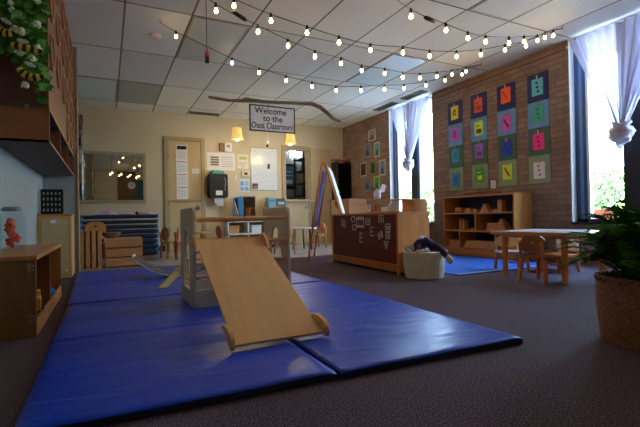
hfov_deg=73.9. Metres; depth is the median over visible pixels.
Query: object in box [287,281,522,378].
mat
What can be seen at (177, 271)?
wooden arch
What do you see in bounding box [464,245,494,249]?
wooden block
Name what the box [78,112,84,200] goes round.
wall rack
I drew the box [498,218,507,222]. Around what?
wooden block
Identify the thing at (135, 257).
board
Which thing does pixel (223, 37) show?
recessed light
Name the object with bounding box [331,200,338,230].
base cabinet
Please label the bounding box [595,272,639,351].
basket
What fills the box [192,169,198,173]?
notice
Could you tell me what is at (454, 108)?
card
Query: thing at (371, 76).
recessed light
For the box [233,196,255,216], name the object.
books
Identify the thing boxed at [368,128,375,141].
print
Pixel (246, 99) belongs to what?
branch
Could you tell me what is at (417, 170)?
window
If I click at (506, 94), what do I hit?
card
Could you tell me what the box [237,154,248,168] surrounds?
poster
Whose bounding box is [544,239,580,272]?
chair
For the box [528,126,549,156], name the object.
card
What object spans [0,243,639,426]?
floor
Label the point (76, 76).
trim
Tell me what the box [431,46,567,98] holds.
trim
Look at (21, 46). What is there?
ornament
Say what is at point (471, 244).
wooden block
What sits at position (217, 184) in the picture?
dispenser
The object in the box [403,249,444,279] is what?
rope basket
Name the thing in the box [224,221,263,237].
shelf
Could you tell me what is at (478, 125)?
card
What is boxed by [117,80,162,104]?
recessed light
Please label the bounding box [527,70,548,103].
card
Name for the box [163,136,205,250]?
door
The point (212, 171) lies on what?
tray
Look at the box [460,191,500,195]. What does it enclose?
stick
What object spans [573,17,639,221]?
window
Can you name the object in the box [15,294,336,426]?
mat
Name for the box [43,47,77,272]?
wall
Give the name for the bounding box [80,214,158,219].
cot
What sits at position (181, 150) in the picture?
paper strip
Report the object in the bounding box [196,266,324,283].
mat
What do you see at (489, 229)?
wooden block
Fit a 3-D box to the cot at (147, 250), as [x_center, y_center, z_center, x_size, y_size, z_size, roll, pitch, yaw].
[-3.372,0.647,7.193,1.166,0.068,0.594,-1,0,-27]
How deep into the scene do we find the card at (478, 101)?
6.20 m
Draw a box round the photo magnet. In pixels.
[252,183,257,188]
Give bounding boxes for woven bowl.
[102,232,120,237]
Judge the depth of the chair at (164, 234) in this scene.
6.61 m
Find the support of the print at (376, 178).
attached to the wall at (551, 201)
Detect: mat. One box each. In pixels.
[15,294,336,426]
[68,267,187,305]
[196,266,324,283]
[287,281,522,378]
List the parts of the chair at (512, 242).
leg, backrest, seat, leg, leg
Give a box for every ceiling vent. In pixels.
[188,111,219,115]
[372,102,398,110]
[400,90,428,99]
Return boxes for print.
[360,162,366,176]
[364,143,370,157]
[364,177,370,190]
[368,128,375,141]
[370,161,375,174]
[374,141,379,157]
[374,176,379,189]
[379,159,385,175]
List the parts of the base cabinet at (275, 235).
cabinet door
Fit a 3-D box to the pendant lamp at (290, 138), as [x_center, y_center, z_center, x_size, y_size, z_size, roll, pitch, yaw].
[-0.567,-1.631,8.134,0.230,0.649,0.230,-1,0,-27]
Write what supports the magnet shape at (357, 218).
attached to the base cabinet at (405, 227)
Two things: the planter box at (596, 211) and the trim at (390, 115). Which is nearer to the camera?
the planter box at (596, 211)
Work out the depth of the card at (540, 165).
5.34 m
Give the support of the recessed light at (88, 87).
in the ceiling
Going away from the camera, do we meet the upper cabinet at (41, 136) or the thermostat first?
the upper cabinet at (41, 136)
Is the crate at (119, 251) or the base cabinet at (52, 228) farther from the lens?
the crate at (119, 251)
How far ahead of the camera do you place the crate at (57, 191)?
4.53 m
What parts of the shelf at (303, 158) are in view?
shelf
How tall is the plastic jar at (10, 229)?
0.271 m
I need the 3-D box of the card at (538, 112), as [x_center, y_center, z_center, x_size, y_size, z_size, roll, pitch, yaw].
[2.741,-1.246,5.355,0.025,0.350,0.294,-1,0,-27]
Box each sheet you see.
[92,210,117,214]
[118,212,134,214]
[139,211,153,214]
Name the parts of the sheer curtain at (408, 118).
fabric panel, curtain rod, fabric panel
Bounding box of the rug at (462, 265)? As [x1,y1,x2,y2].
[444,254,556,275]
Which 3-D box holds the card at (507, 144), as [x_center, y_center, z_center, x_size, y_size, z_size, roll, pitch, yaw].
[2.535,-0.899,5.777,0.025,0.350,0.294,-1,0,-27]
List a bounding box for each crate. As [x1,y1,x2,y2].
[40,189,63,213]
[80,229,101,269]
[105,237,142,267]
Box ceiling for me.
[64,0,639,127]
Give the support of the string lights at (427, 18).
hanging from the ceiling
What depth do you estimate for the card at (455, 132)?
6.62 m
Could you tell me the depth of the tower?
2.92 m
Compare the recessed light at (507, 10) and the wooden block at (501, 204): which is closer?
the recessed light at (507, 10)
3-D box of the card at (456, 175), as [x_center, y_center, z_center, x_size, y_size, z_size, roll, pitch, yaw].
[2.116,-0.534,6.623,0.025,0.350,0.294,-1,0,-27]
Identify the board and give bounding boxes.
[131,254,205,276]
[207,152,234,170]
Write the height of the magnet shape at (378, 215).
0.080 m
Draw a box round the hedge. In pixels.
[402,164,624,220]
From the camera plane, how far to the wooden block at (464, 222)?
6.21 m
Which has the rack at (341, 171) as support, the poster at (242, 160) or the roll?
the roll
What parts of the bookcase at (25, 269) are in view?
panel, shelf, panel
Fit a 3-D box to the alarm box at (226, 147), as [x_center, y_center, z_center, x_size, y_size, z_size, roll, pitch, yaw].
[-1.895,-1.327,8.538,0.240,0.180,0.078,-1,0,-27]
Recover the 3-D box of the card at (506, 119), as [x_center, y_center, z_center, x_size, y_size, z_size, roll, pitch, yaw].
[2.528,-1.239,5.779,0.025,0.350,0.294,-1,0,-27]
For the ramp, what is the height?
0.456 m
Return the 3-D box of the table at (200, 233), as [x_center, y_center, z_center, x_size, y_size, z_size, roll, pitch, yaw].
[-1.961,0.488,6.784,0.400,0.386,0.400,-1,0,-27]
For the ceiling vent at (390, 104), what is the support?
in the ceiling
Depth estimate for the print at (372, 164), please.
8.71 m
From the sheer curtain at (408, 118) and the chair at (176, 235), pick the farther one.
the sheer curtain at (408, 118)
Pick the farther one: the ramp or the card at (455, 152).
the card at (455, 152)
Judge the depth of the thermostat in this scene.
8.72 m
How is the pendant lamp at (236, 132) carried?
hanging from the ceiling
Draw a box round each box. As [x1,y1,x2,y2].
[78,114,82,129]
[219,143,231,151]
[381,200,398,210]
[594,178,623,218]
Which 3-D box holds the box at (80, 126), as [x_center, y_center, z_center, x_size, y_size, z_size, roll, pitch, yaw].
[-4.165,-1.520,7.225,0.240,0.265,0.330,-1,0,-27]
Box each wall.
[0,146,42,247]
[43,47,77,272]
[78,105,342,250]
[286,151,296,198]
[297,151,305,198]
[342,40,615,265]
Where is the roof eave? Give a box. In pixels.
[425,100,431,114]
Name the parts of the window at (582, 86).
panel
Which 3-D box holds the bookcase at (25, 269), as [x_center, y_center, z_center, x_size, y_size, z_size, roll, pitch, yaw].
[-1.894,0.438,2.723,0.314,0.420,1.362,-1,0,-27]
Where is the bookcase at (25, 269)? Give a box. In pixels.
[0,243,61,340]
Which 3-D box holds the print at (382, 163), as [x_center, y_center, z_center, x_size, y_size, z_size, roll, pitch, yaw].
[1.231,-0.908,8.401,0.006,0.310,0.220,-1,0,-27]
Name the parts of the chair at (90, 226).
backrest, leg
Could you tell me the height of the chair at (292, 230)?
0.472 m
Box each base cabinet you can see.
[37,214,74,277]
[263,207,288,246]
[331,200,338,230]
[331,211,429,275]
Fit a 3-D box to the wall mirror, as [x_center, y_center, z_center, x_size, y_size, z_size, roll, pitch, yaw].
[-3.735,-0.649,7.632,1.140,0.920,0.030,-1,0,-27]
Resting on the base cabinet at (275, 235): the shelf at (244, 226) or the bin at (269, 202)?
the bin at (269, 202)
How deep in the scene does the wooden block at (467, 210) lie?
6.12 m
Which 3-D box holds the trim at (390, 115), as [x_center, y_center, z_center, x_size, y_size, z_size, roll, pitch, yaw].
[1.704,-0.918,7.682,0.204,2.170,1.220,-1,0,-27]
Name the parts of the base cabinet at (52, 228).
panel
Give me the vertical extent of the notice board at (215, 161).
0.350 m
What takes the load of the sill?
attached to the wall at (551, 201)
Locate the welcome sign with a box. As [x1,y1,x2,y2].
[249,104,294,133]
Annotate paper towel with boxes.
[215,198,222,205]
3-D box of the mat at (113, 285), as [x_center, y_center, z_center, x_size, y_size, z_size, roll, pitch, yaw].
[-1.748,0.637,3.998,1.050,0.032,2.045,-1,0,-27]
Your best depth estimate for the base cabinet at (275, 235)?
8.55 m
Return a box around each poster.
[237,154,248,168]
[239,179,248,191]
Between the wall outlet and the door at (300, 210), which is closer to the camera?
the wall outlet
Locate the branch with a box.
[208,96,340,121]
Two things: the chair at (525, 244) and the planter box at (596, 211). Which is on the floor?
the chair at (525, 244)
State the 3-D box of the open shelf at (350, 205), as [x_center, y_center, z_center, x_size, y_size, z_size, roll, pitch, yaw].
[1.056,0.194,6.989,1.535,0.860,0.333,-1,0,-27]
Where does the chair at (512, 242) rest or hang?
on the rug at (462, 265)
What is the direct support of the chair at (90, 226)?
on the floor
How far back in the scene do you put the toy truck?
2.43 m
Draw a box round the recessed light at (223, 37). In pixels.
[176,16,249,63]
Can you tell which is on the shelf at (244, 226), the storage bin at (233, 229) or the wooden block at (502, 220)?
the storage bin at (233, 229)
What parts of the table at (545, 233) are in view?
leg, leg, leg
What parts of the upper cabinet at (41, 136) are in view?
cabinet door, cabinet door, cabinet door, cabinet door, cabinet door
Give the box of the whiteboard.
[250,147,277,190]
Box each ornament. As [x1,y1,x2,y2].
[0,17,14,36]
[7,38,42,53]
[15,61,43,80]
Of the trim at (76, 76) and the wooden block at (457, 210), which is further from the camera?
the wooden block at (457, 210)
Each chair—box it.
[85,222,105,264]
[159,228,180,257]
[174,228,180,258]
[216,226,223,237]
[274,225,295,253]
[308,223,326,247]
[494,235,530,271]
[517,235,561,284]
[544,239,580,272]
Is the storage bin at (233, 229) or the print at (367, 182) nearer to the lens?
the storage bin at (233, 229)
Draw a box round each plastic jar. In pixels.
[0,215,0,253]
[1,206,22,247]
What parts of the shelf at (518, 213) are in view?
panel, shelf, shelf, shelf, panel, panel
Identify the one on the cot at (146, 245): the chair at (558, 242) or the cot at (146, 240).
the cot at (146, 240)
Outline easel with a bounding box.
[307,161,344,261]
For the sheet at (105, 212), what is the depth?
6.90 m
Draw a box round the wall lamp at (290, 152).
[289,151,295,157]
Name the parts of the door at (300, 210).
frame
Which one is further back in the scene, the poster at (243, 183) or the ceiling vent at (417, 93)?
the poster at (243, 183)
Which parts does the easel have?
leg, leg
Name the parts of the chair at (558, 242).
leg, seat, backrest, leg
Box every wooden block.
[455,208,464,212]
[459,219,464,229]
[462,220,467,229]
[464,208,473,212]
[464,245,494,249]
[465,243,493,246]
[466,240,493,243]
[480,204,491,211]
[486,228,511,230]
[487,223,509,225]
[487,225,510,227]
[497,200,505,211]
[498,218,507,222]
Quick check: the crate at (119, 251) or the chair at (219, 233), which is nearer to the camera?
the crate at (119, 251)
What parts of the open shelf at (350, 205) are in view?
panel, panel, shelf, panel, panel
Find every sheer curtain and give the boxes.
[388,94,429,172]
[567,11,639,148]
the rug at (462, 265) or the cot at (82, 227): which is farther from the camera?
the cot at (82, 227)
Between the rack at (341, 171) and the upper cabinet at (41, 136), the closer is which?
the upper cabinet at (41, 136)
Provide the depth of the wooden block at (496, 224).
5.62 m
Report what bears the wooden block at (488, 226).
on the wooden block at (489, 229)
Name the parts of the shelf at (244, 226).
panel, shelf, panel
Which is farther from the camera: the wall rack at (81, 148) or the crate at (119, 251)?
the wall rack at (81, 148)
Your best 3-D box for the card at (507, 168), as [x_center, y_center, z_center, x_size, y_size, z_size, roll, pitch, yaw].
[2.542,-0.549,5.774,0.025,0.350,0.294,-1,0,-27]
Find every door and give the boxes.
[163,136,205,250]
[281,145,330,243]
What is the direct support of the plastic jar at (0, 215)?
on the bookcase at (25, 269)
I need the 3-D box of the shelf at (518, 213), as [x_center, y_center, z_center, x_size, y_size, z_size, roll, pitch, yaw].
[2.293,0.167,5.944,0.329,0.850,1.268,-1,0,-27]
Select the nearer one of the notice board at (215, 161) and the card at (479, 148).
the card at (479, 148)
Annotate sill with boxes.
[571,222,600,224]
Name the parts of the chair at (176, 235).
leg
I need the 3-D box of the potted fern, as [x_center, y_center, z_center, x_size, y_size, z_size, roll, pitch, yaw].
[1.493,0.249,1.913,0.762,0.655,0.800,-1,0,3]
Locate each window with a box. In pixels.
[393,96,433,222]
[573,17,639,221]
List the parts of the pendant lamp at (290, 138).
lamp shade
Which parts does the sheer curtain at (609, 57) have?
fabric panel, curtain rod, fabric panel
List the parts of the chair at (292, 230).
backrest, leg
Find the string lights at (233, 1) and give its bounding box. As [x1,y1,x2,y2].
[232,0,562,58]
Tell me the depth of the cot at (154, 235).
7.14 m
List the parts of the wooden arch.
arm, leg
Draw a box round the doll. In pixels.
[404,236,453,263]
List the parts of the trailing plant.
flower, flower, flower, flower, flower, flower, flower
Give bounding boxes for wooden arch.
[158,246,201,287]
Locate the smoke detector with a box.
[149,33,160,39]
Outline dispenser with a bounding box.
[207,173,227,205]
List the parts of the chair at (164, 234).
leg, backrest, leg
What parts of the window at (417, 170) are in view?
panel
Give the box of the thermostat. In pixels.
[242,171,249,176]
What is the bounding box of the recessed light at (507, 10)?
[468,0,551,21]
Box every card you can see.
[448,99,461,125]
[448,122,462,146]
[449,144,462,168]
[449,167,463,190]
[470,91,486,118]
[471,115,487,142]
[471,139,487,164]
[472,163,488,188]
[497,81,515,112]
[497,107,515,136]
[498,133,516,161]
[498,159,517,186]
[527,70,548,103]
[528,98,549,130]
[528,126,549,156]
[529,154,550,183]
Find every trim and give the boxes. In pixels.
[75,47,79,271]
[312,200,331,243]
[389,93,434,222]
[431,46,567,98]
[568,41,576,221]
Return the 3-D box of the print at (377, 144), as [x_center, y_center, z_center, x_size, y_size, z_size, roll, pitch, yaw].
[1.145,-1.286,8.561,0.006,0.300,0.200,-1,0,-27]
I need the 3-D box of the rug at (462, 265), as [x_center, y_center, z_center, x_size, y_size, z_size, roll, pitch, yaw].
[1.592,0.595,5.200,1.510,0.008,1.810,-1,0,-27]
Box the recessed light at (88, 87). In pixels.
[77,75,117,100]
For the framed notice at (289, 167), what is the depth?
11.23 m
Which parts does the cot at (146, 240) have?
rail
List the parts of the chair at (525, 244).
post, leg, backrest, leg, seat, post, leg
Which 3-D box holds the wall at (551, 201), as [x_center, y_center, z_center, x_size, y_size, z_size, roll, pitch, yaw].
[3.067,-0.740,4.973,0.200,2.620,11.120,-1,0,-27]
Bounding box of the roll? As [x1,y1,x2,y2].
[332,159,347,161]
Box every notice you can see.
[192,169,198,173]
[286,164,295,188]
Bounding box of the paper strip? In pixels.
[176,145,187,198]
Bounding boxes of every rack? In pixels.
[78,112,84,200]
[332,161,350,199]
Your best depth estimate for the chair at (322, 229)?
8.19 m
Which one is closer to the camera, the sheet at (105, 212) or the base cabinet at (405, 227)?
the base cabinet at (405, 227)
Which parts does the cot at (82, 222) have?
rail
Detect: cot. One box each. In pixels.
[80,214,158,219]
[80,219,158,224]
[80,224,157,229]
[102,233,158,239]
[102,238,157,244]
[102,243,158,250]
[102,248,158,255]
[106,229,158,233]
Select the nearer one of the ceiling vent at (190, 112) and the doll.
the doll
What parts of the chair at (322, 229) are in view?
backrest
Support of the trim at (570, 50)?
attached to the wall at (551, 201)
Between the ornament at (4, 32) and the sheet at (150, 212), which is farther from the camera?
the sheet at (150, 212)
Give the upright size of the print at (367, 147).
0.290 m
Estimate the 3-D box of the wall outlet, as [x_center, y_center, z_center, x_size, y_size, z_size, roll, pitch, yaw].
[2.442,-0.410,5.996,0.010,0.110,0.080,-1,0,-27]
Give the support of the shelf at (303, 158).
on the floor
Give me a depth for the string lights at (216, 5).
3.81 m
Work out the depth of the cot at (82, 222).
6.95 m
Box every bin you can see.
[229,225,239,233]
[249,225,261,232]
[265,197,284,206]
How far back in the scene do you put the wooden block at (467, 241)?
5.88 m
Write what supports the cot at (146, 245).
on the cot at (147, 250)
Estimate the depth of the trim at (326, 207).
9.54 m
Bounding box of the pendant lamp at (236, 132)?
[231,105,243,140]
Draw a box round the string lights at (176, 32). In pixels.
[159,19,477,91]
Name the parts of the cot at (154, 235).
rail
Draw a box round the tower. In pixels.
[180,207,290,307]
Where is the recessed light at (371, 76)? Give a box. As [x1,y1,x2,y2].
[345,54,429,86]
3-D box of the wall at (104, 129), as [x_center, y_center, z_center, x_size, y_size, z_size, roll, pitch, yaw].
[-2.739,-0.604,8.214,7.680,2.620,0.120,-1,0,-27]
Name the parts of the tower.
panel, panel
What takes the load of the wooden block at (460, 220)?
on the shelf at (518, 213)
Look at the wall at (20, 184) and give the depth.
3.54 m
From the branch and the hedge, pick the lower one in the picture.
the hedge
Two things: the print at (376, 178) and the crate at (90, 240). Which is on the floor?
the crate at (90, 240)
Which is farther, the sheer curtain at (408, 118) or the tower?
the sheer curtain at (408, 118)
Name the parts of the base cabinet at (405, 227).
frame, panel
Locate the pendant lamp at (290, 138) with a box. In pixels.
[285,133,295,144]
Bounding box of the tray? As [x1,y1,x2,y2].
[210,170,223,173]
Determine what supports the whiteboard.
attached to the wall at (104, 129)
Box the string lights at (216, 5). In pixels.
[210,0,480,79]
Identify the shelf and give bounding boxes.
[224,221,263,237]
[293,151,305,198]
[338,199,426,213]
[443,192,532,259]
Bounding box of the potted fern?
[551,198,639,351]
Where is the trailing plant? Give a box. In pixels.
[0,0,54,103]
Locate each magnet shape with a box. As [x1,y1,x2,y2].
[356,217,363,227]
[378,215,383,222]
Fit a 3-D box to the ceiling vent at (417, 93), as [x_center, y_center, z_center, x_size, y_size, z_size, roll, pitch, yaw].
[1.583,-1.998,7.181,0.160,0.014,0.550,-1,0,-27]
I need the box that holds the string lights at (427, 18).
[397,0,563,44]
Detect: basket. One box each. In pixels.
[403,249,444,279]
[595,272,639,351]
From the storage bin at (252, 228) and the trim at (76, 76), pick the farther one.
the storage bin at (252, 228)
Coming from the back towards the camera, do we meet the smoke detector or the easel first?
the easel
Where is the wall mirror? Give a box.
[79,150,145,202]
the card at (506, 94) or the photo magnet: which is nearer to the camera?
the card at (506, 94)
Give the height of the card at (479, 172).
0.350 m
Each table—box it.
[187,232,209,238]
[293,227,316,249]
[490,229,604,283]
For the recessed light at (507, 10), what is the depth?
4.20 m
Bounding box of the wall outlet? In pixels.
[491,180,495,187]
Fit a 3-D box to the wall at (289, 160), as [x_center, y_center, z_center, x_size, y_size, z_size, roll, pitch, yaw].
[-1.297,-0.609,11.050,1.600,2.620,0.100,-1,0,-27]
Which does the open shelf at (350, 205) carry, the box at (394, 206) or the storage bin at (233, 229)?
the box at (394, 206)
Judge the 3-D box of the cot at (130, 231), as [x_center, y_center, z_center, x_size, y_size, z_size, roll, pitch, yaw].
[-3.374,0.309,7.203,1.166,0.068,0.594,-1,0,-27]
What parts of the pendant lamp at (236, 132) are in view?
lamp shade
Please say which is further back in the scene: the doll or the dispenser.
the dispenser
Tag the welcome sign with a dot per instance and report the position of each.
(263, 118)
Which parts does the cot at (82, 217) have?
rail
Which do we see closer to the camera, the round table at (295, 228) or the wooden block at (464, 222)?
the wooden block at (464, 222)
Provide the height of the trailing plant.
0.728 m
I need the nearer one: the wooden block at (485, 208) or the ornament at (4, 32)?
the ornament at (4, 32)
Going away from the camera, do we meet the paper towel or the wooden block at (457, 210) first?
the wooden block at (457, 210)
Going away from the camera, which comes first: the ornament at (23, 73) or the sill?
the ornament at (23, 73)
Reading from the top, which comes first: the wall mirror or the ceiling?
the ceiling
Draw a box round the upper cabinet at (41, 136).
[0,0,74,175]
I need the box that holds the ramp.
[191,233,329,350]
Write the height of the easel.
1.331 m
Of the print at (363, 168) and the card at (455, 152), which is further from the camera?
the print at (363, 168)
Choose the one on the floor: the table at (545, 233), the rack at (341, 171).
the table at (545, 233)
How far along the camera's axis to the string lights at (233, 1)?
3.74 m
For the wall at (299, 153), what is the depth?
11.20 m
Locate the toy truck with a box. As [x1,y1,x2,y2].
[37,289,44,312]
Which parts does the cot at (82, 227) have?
rail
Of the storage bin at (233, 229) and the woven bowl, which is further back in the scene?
the storage bin at (233, 229)
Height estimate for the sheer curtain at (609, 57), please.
1.358 m
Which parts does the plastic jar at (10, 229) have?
lid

